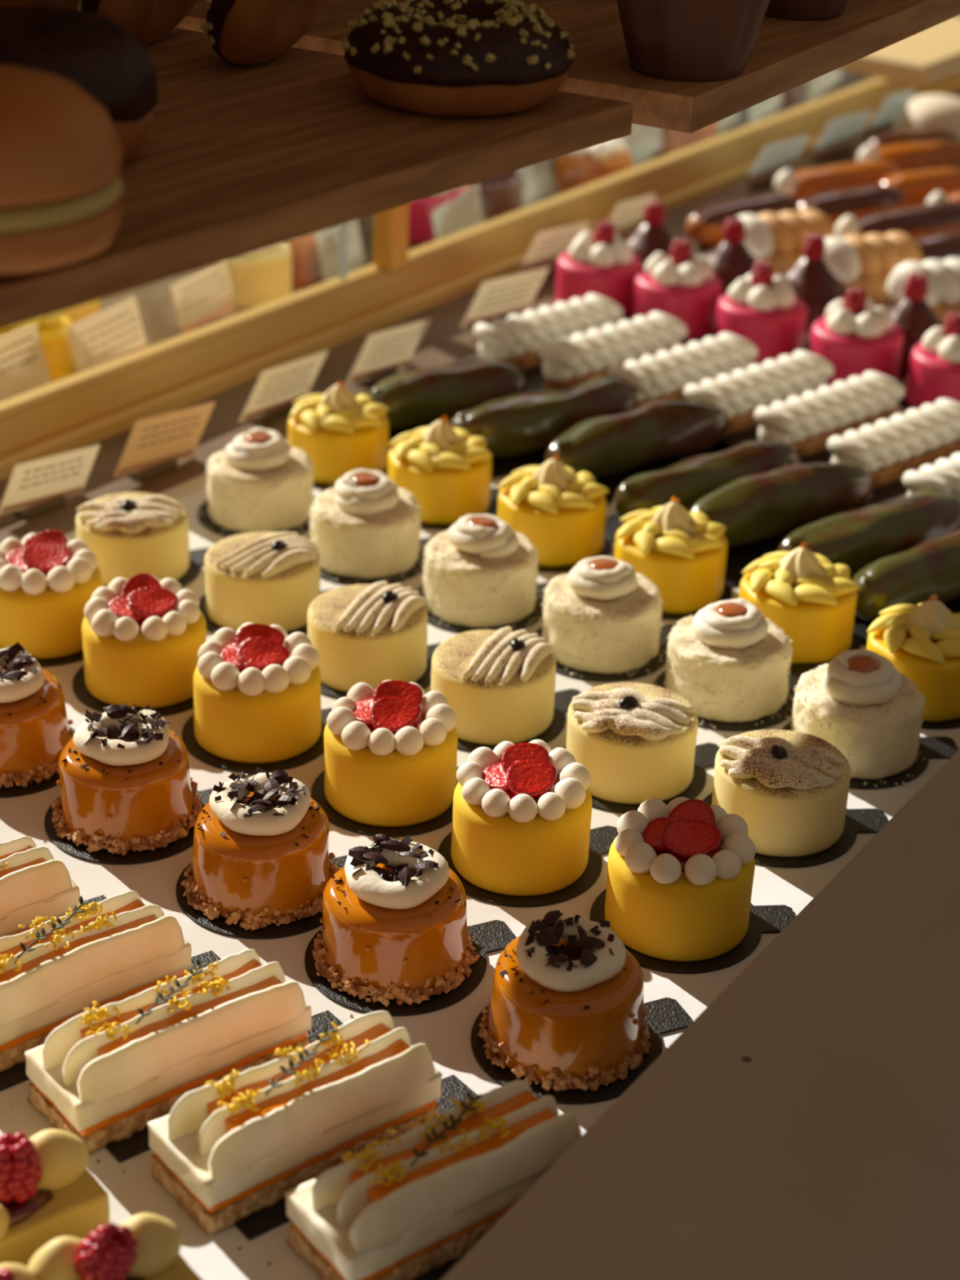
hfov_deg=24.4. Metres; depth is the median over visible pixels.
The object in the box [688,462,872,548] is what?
eclair
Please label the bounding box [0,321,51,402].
price card
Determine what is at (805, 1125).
counter panel
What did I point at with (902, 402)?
cake board
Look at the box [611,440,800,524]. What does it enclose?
eclair
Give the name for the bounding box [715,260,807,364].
cake
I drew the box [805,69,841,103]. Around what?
price card
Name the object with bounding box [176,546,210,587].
cake board
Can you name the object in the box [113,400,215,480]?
price card
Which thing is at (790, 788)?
cake
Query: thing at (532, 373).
cake board
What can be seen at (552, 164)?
print
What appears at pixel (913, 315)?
chocolate cake
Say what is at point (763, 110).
price card
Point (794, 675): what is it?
cake board
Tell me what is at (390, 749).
cake
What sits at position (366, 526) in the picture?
cake
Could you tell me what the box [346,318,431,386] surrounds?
price card
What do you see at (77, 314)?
cake
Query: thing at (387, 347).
print
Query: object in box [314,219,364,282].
price card
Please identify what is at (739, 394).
cream-topped eclair
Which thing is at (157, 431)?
print
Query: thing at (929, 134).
brown eclair
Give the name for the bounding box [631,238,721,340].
cake
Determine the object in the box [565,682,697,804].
cake
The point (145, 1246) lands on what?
bar
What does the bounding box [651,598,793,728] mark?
cake
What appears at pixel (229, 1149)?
bar
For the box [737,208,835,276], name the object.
cake
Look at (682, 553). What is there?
cake
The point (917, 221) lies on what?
brown eclair
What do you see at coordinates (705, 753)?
cake board
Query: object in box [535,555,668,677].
cake
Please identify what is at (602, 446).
eclair
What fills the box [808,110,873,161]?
price card
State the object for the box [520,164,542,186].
print
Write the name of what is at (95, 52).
doughnut
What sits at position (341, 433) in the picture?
cake
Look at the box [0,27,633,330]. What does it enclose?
shelf
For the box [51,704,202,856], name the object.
cake
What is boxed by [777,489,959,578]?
eclair
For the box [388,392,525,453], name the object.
cake board
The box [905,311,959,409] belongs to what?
cake
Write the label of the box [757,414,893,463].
cake board
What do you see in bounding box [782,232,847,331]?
chocolate cake
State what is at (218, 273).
print
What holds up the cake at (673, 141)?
on the display tray
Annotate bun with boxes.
[893,94,959,140]
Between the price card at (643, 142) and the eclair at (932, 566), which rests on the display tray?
the price card at (643, 142)
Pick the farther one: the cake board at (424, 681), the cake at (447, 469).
the cake at (447, 469)
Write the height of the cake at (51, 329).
0.060 m
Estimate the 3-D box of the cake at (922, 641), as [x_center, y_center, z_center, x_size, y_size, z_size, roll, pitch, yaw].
[0.256,0.003,1.265,0.069,0.062,0.069,11,29,16]
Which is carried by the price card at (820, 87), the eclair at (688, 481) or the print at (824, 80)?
the print at (824, 80)
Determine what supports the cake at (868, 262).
on the display tray
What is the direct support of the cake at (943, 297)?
on the display tray
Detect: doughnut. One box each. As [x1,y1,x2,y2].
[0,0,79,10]
[0,6,158,161]
[77,0,198,46]
[200,0,330,66]
[342,0,575,116]
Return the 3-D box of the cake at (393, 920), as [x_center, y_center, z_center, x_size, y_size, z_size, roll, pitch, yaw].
[-0.039,0.124,1.023,0.076,0.057,0.078,-6,29,-15]
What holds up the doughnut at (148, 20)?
on the shelf at (234, 160)
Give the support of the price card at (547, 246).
on the display shelf at (443, 343)
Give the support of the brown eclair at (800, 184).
on the display tray
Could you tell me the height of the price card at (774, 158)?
0.051 m
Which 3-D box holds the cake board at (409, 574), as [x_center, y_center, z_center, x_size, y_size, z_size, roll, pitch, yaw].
[-0.066,-0.055,1.421,0.100,0.001,0.083,-10,30,-22]
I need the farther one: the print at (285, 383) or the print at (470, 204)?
the print at (470, 204)
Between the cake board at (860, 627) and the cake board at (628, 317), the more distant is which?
the cake board at (628, 317)
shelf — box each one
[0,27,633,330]
[0,93,959,544]
[174,0,959,133]
[836,14,959,85]
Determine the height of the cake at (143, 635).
0.058 m
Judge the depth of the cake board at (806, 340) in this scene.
1.79 m
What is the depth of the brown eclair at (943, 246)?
1.93 m
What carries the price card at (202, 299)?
on the display tray
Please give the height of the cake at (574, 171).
0.060 m
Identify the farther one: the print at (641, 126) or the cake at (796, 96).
the cake at (796, 96)
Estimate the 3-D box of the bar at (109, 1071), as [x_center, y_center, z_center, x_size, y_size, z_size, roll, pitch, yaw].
[-0.131,0.166,0.942,0.115,0.050,0.047,-19,34,-34]
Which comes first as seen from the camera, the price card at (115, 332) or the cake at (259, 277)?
the price card at (115, 332)
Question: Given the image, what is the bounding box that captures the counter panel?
[441,748,959,1279]
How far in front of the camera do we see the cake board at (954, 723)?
1.25 m
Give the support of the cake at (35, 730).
on the cake board at (34, 787)
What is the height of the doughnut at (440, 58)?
0.039 m
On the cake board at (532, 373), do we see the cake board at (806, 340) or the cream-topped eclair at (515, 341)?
the cream-topped eclair at (515, 341)
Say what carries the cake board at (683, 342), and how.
on the display tray
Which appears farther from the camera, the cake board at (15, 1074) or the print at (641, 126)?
the print at (641, 126)
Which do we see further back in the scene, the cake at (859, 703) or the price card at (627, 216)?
the price card at (627, 216)
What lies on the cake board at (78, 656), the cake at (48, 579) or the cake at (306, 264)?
the cake at (48, 579)
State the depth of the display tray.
1.08 m
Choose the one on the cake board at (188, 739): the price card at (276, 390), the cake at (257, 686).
the cake at (257, 686)
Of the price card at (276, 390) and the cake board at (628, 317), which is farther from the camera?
the cake board at (628, 317)
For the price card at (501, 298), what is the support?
on the display shelf at (443, 343)
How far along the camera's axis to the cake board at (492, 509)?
1.48 m
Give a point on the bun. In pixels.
(925, 111)
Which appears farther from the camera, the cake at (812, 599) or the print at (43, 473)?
the print at (43, 473)
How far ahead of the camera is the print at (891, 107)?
2.35 m
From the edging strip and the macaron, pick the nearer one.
the macaron
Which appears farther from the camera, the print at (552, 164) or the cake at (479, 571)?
the print at (552, 164)
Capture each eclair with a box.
[368,360,525,430]
[449,376,638,457]
[473,293,623,370]
[537,311,688,391]
[544,400,728,479]
[607,332,758,407]
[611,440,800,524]
[684,192,799,245]
[684,350,834,435]
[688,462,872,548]
[754,370,905,457]
[774,160,902,201]
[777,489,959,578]
[795,183,906,231]
[826,398,959,488]
[835,200,959,239]
[851,529,959,622]
[857,139,959,172]
[867,128,959,148]
[880,167,959,207]
[902,453,959,498]
[914,229,959,261]
[926,191,959,203]
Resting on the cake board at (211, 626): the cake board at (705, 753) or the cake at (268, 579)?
the cake at (268, 579)
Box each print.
[0,336,36,373]
[18,457,83,488]
[80,310,141,362]
[136,415,199,448]
[180,271,226,309]
[257,364,313,403]
[321,222,355,253]
[364,329,421,365]
[440,194,478,237]
[478,276,541,311]
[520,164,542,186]
[534,231,578,254]
[546,163,554,176]
[613,203,646,229]
[622,123,653,146]
[757,142,802,170]
[811,72,829,85]
[822,117,867,144]
[880,97,910,116]
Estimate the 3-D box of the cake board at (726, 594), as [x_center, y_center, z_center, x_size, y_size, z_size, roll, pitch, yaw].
[0.125,-0.033,1.392,0.098,0.001,0.081,-10,30,-22]
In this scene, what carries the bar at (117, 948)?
on the cake board at (15, 1074)
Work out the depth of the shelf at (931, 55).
2.19 m
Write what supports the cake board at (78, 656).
on the display tray
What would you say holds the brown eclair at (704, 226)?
on the display tray
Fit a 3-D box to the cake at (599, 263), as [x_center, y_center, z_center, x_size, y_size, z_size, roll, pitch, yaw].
[0.099,-0.312,1.844,0.071,0.072,0.071,-9,30,-20]
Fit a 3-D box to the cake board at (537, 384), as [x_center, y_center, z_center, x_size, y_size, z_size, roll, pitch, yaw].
[0.102,-0.204,1.717,0.158,0.001,0.060,-21,35,-36]
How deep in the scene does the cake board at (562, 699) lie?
1.23 m
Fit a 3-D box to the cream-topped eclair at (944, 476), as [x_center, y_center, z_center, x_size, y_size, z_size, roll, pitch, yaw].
[0.340,-0.111,1.511,0.146,0.040,0.035,-21,35,-36]
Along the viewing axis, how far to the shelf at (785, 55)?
1.04 m
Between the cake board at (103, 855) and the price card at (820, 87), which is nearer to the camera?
the cake board at (103, 855)
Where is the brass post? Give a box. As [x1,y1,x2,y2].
[373,203,408,271]
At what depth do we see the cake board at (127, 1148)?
0.92 m
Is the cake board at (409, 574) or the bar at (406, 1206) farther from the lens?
the cake board at (409, 574)
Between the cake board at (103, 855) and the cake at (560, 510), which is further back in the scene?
the cake at (560, 510)
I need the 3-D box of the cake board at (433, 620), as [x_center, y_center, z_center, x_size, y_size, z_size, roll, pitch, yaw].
[0.007,-0.024,1.368,0.100,0.001,0.083,-10,30,-22]
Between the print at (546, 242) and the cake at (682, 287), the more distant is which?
the print at (546, 242)
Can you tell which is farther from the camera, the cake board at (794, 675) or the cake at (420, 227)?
the cake at (420, 227)
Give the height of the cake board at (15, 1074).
0.001 m
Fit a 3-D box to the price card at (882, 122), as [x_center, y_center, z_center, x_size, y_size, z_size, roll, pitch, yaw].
[0.433,-0.560,2.358,0.029,0.053,0.076,21,33,31]
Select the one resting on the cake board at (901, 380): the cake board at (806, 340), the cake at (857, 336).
the cake at (857, 336)
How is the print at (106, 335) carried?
on the price card at (115, 332)
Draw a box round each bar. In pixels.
[0,835,79,937]
[0,890,191,1071]
[0,1128,110,1266]
[0,1213,202,1279]
[24,949,311,1154]
[147,1010,442,1235]
[286,1080,582,1279]
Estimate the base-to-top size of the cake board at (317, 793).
0.001 m
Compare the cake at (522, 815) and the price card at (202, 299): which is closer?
the cake at (522, 815)
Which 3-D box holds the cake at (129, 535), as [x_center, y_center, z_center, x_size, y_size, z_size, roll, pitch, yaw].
[-0.216,-0.067,1.382,0.069,0.049,0.069,16,31,25]
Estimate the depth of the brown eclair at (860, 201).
2.05 m
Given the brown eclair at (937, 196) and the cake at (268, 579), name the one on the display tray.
the brown eclair at (937, 196)
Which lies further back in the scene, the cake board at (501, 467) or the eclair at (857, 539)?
the cake board at (501, 467)
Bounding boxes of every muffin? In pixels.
[616,0,769,81]
[764,0,848,20]
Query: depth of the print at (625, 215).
1.99 m
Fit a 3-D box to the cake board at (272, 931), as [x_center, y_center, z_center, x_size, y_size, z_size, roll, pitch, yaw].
[-0.098,0.120,1.087,0.102,0.001,0.085,-10,30,-22]
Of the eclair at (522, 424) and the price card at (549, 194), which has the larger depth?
the price card at (549, 194)
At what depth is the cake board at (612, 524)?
1.47 m
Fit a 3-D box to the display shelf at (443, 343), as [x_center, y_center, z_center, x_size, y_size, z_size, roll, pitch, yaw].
[0.198,-0.382,2.061,0.092,0.001,2.800,21,33,31]
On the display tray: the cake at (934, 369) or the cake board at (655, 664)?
the cake board at (655, 664)
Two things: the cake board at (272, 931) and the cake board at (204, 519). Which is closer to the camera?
the cake board at (272, 931)
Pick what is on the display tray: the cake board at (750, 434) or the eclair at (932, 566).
the cake board at (750, 434)
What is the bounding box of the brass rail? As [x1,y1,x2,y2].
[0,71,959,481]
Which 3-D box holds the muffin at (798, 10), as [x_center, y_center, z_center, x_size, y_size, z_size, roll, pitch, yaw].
[0.160,-0.345,1.095,0.074,0.068,0.074,-4,28,-10]
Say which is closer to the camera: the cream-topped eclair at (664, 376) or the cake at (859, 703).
the cake at (859, 703)
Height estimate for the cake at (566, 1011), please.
0.058 m
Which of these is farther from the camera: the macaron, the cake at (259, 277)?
the cake at (259, 277)
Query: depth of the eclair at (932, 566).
1.35 m
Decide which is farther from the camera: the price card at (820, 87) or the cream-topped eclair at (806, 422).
the price card at (820, 87)
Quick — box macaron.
[0,64,124,276]
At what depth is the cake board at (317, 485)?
1.51 m
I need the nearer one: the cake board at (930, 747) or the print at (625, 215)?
the cake board at (930, 747)
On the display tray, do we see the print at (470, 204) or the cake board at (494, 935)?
the cake board at (494, 935)
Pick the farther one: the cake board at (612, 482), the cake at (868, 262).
the cake at (868, 262)
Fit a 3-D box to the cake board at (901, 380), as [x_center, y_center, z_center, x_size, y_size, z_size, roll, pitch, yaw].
[0.298,-0.206,1.733,0.099,0.001,0.082,-10,30,-22]
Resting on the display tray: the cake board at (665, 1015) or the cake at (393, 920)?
the cake board at (665, 1015)
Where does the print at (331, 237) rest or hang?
on the price card at (327, 240)
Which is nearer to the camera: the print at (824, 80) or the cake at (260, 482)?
the cake at (260, 482)
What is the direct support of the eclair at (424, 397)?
on the cake board at (393, 434)
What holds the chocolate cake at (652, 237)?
on the display tray
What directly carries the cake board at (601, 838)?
on the display tray
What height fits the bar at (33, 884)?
0.050 m
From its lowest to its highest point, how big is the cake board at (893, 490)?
0.001 m
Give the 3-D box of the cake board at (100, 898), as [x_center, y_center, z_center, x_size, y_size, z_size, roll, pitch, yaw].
[-0.226,0.144,1.032,0.126,0.001,0.048,-19,34,-34]
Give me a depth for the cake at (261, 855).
1.05 m
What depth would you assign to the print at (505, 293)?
1.79 m
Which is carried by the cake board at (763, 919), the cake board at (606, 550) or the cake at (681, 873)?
the cake at (681, 873)
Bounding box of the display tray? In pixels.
[0,70,959,1279]
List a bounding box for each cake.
[0,311,75,382]
[0,529,102,658]
[0,642,74,788]
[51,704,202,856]
[61,299,100,324]
[75,492,189,587]
[81,573,206,708]
[180,766,340,930]
[193,622,321,763]
[199,427,314,534]
[200,241,292,308]
[204,531,319,631]
[285,232,324,288]
[288,380,389,484]
[307,581,427,692]
[309,468,425,583]
[311,834,479,1007]
[324,680,457,826]
[387,415,492,523]
[408,185,470,244]
[420,514,543,628]
[430,626,555,744]
[450,739,591,895]
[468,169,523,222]
[477,910,651,1091]
[497,454,608,566]
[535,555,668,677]
[554,137,631,196]
[555,219,642,317]
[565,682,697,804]
[604,796,755,961]
[614,496,727,613]
[625,199,674,271]
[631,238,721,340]
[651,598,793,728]
[653,121,717,157]
[706,217,756,297]
[711,729,851,857]
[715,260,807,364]
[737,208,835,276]
[738,541,859,663]
[776,82,807,108]
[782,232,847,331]
[789,648,931,786]
[808,285,903,386]
[823,231,923,306]
[866,594,959,721]
[886,257,959,324]
[888,272,944,375]
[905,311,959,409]
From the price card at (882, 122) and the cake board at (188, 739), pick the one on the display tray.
the cake board at (188, 739)
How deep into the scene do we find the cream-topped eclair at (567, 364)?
1.69 m
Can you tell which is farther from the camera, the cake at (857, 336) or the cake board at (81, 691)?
the cake at (857, 336)
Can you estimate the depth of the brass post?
1.78 m
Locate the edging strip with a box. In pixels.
[338,222,347,280]
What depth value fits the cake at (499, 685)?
1.21 m
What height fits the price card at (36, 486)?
0.047 m
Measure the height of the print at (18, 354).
0.022 m
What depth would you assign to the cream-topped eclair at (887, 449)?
1.54 m
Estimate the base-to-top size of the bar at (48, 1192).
0.056 m
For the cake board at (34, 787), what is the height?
0.001 m
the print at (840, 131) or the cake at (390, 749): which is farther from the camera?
the print at (840, 131)
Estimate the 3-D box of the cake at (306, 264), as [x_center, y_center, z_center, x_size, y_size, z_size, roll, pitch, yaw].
[-0.167,-0.340,1.893,0.076,0.060,0.076,2,28,0]
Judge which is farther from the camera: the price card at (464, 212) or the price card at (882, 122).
the price card at (882, 122)
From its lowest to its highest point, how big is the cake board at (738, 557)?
0.001 m
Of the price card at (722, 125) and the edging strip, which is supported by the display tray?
the price card at (722, 125)
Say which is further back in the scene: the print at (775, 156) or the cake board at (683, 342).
the print at (775, 156)
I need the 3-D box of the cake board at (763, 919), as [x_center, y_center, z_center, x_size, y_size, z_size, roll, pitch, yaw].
[0.103,0.136,1.070,0.100,0.001,0.083,-1,28,-5]
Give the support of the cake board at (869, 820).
on the display tray
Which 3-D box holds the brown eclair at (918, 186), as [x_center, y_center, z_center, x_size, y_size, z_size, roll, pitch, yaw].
[0.434,-0.434,2.136,0.121,0.037,0.042,-11,30,-23]
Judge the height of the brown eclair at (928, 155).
0.040 m
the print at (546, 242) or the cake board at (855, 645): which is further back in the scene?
the print at (546, 242)
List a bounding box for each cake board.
[0,725,75,798]
[0,950,221,1091]
[35,649,84,666]
[44,788,213,864]
[72,664,193,716]
[80,894,106,907]
[105,1009,343,1163]
[175,854,347,939]
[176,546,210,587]
[182,707,331,773]
[197,497,316,537]
[198,588,333,635]
[232,1074,477,1240]
[304,920,516,1016]
[311,467,387,489]
[311,766,459,837]
[320,536,434,585]
[320,642,441,699]
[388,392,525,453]
[413,1253,466,1279]
[416,581,550,633]
[419,486,501,529]
[437,825,618,907]
[448,357,543,382]
[457,688,581,752]
[471,997,692,1104]
[491,448,547,479]
[524,376,545,392]
[534,623,676,682]
[537,533,615,573]
[563,742,719,813]
[590,888,795,973]
[595,440,733,504]
[604,515,624,540]
[617,314,632,323]
[626,315,715,344]
[653,668,807,731]
[660,577,742,620]
[702,791,888,867]
[705,424,759,453]
[724,505,866,582]
[750,337,809,365]
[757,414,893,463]
[782,721,958,789]
[788,637,861,671]
[852,597,959,647]
[861,478,909,508]
[897,374,907,386]
[897,389,913,411]
[920,718,959,729]
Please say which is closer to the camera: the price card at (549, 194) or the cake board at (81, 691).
the cake board at (81, 691)
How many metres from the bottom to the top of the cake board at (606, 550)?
0.001 m
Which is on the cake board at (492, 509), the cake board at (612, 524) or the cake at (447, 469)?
the cake at (447, 469)
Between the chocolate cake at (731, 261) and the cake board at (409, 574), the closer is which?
the cake board at (409, 574)
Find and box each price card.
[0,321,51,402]
[0,444,100,518]
[66,296,147,373]
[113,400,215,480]
[169,260,236,335]
[239,350,328,425]
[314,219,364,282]
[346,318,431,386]
[431,183,484,240]
[460,266,549,329]
[516,160,550,208]
[516,221,590,275]
[536,158,555,201]
[608,193,656,241]
[621,123,662,168]
[715,112,737,137]
[742,134,809,188]
[748,93,782,124]
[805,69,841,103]
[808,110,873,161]
[863,89,915,140]
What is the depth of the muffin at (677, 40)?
0.96 m
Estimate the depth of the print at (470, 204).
1.98 m
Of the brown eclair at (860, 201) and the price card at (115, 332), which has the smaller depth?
the price card at (115, 332)
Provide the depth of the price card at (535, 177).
2.09 m
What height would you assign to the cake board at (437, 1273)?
0.001 m
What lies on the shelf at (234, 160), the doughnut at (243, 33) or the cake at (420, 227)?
the doughnut at (243, 33)
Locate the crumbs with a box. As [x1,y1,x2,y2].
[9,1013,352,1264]
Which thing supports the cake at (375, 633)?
on the cake board at (424, 681)
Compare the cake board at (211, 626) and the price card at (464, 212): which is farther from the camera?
the price card at (464, 212)
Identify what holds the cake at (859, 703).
on the cake board at (930, 747)
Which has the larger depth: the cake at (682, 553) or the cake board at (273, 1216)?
the cake at (682, 553)
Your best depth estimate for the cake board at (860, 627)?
1.35 m

